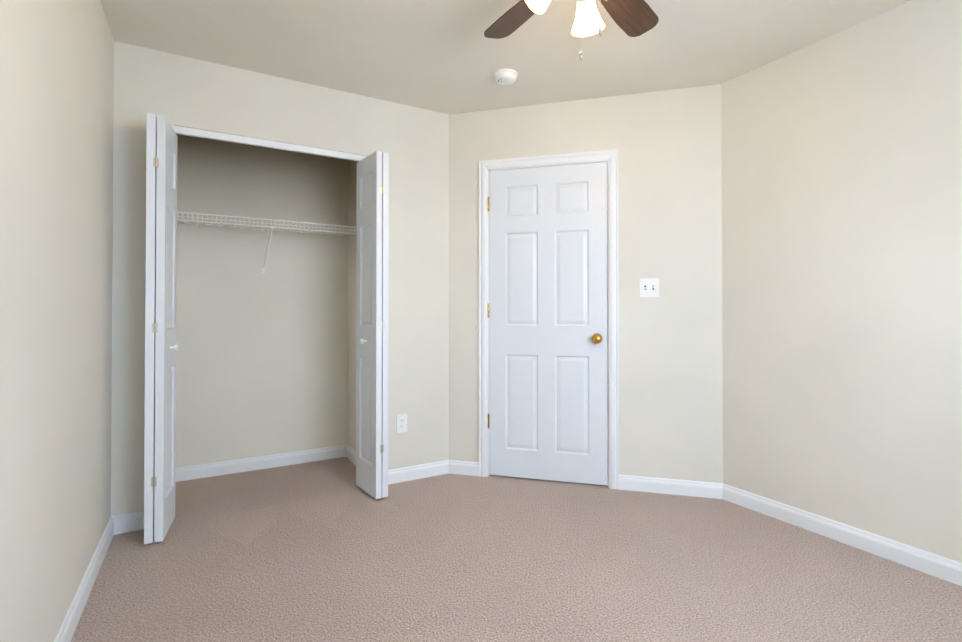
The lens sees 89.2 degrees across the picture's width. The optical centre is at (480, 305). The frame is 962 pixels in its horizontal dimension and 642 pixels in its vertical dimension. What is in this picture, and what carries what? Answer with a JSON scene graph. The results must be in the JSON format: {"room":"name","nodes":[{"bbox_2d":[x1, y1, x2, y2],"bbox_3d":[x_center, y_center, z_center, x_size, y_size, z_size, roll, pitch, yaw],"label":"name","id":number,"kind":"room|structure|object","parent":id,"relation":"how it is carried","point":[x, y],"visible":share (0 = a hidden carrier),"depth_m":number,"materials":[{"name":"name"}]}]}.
{"room":"empty bedroom","nodes":[
{"label":"empty bedroom","id":0,"kind":"room"},
{"bbox_2d":[0,0,113,641],"bbox_3d":[-1.187,-0.106,1.179,0.110,2.440,4.450,0,-1,-30],"label":"wall","id":1,"kind":"structure","parent":0,"point":[56,143],"depth_m":1.47,"materials":[{"name":"paint"}]},
{"bbox_2d":[54,445,478,641],"bbox_3d":[-0.269,1.075,1.683,1.995,0.088,4.220,0,-1,-30],"label":"baseboard","id":2,"kind":"structure","parent":1,"relation":"attached to","point":[124,523],"depth_m":3.19,"materials":[{"name":"white wood"}]},
{"bbox_2d":[111,41,448,515],"bbox_3d":[-1.173,-0.086,3.262,1.970,2.441,0.840,0,-1,-30],"label":"wall","id":3,"kind":"structure","parent":0,"point":[265,363],"depth_m":3.23,"materials":[{"name":"paint"}]},
{"bbox_2d":[144,113,178,543],"bbox_3d":[-1.584,0.106,2.428,0.140,2.038,0.302,0,-1,-30],"label":"bifold closet door","id":4,"kind":"structure","parent":3,"relation":"in","point":[161,347],"depth_m":2.30,"materials":[{"name":"white wood"}]},
{"bbox_2d":[177,211,356,272],"bbox_3d":[-1.430,-0.385,3.232,1.197,0.318,0.404,0,-1,-30],"label":"wire shelf","id":5,"kind":"object","parent":3,"relation":"attached to","point":[268,227],"visible":0.81,"depth_m":3.16,"materials":[{"name":"white metal"}]},
{"bbox_2d":[171,125,366,161],"bbox_3d":[-1.189,-0.922,2.813,1.199,0.036,0.042,0,-1,-30],"label":"trim","id":6,"kind":"structure","parent":3,"relation":"attached to","point":[180,130],"depth_m":2.77,"materials":[{"name":"white wood"}]},
{"bbox_2d":[356,151,388,498],"bbox_3d":[-0.664,0.111,2.950,0.140,2.038,0.303,0,-1,-30],"label":"bifold closet door","id":7,"kind":"structure","parent":3,"relation":"in","point":[372,285],"depth_m":2.86,"materials":[{"name":"white wood"}]},
{"bbox_2d":[396,414,406,432],"bbox_3d":[-0.510,0.761,3.142,0.072,0.117,0.009,0,-1,-30],"label":"outlet","id":8,"kind":"object","parent":3,"relation":"attached to","point":[401,423],"visible":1,"depth_m":3.14,"materials":[{"name":"white plastic"}]},
{"bbox_2d":[101,0,910,113],"bbox_3d":[0.183,-1.348,1.974,3.285,0.060,4.480,0,-1,-30],"label":"ceiling","id":9,"kind":"structure","parent":0,"point":[445,56],"depth_m":2.44,"materials":[{"name":"paint"}]},
{"bbox_2d":[494,69,517,84],"bbox_3d":[0.139,-1.289,2.766,0.136,0.042,0.136,0,-1,-30],"label":"smoke detector","id":10,"kind":"object","parent":9,"relation":"attached to","point":[505,76],"visible":1,"depth_m":2.73,"materials":[{"name":"white plastic"}]},
{"bbox_2d":[484,0,658,60],"bbox_3d":[0.324,-1.070,1.707,1.099,0.501,1.061,0,-1,-30],"label":"ceiling fan","id":11,"kind":"object","parent":9,"relation":"hanging from","point":[633,18],"visible":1,"depth_m":1.95,"materials":[{"name":"brown wood"}]},
{"bbox_2d":[71,457,961,641],"bbox_3d":[0.183,1.151,1.950,3.285,0.060,4.480,0,-1,-30],"label":"floor","id":12,"kind":"structure","parent":0,"point":[329,550],"depth_m":2.05,"materials":[{"name":"carpet"}]},
{"bbox_2d":[449,84,722,482],"bbox_3d":[0.614,-0.087,3.147,1.940,2.440,0.110,0,-1,15],"label":"wall","id":13,"kind":"structure","parent":0,"point":[667,144],"depth_m":2.98,"materials":[{"name":"paint"}]},
{"bbox_2d":[488,162,607,485],"bbox_3d":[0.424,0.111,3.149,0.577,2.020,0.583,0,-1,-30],"label":"entry door","id":14,"kind":"structure","parent":13,"relation":"in","point":[548,374],"depth_m":3.14,"materials":[{"name":"white wood"}]},
{"bbox_2d":[479,149,618,488],"bbox_3d":[0.433,0.084,3.187,0.898,2.100,0.128,0,-1,15],"label":"door frame","id":15,"kind":"structure","parent":13,"relation":"attached to","point":[610,157],"depth_m":3.08,"materials":[{"name":"white wood"}]},
{"bbox_2d":[639,278,659,296],"bbox_3d":[1.027,-0.109,2.974,0.084,0.117,0.084,0,-1,-30],"label":"double light switch","id":16,"kind":"object","parent":13,"relation":"attached to","point":[648,287],"visible":1,"depth_m":2.97,"materials":[{"name":"white plastic"}]},
{"bbox_2d":[721,0,961,562],"bbox_3d":[2.037,-0.099,1.892,0.110,2.440,2.508,0,-1,-30],"label":"wall","id":17,"kind":"structure","parent":0,"point":[842,264],"depth_m":2.29,"materials":[{"name":"paint"}]},
{"bbox_2d":[619,474,961,585],"bbox_3d":[1.692,1.077,1.946,0.425,0.088,2.684,0,-1,-30],"label":"baseboard","id":18,"kind":"structure","parent":17,"relation":"attached to","point":[940,567],"depth_m":2.39,"materials":[{"name":"white wood"}]}
]}

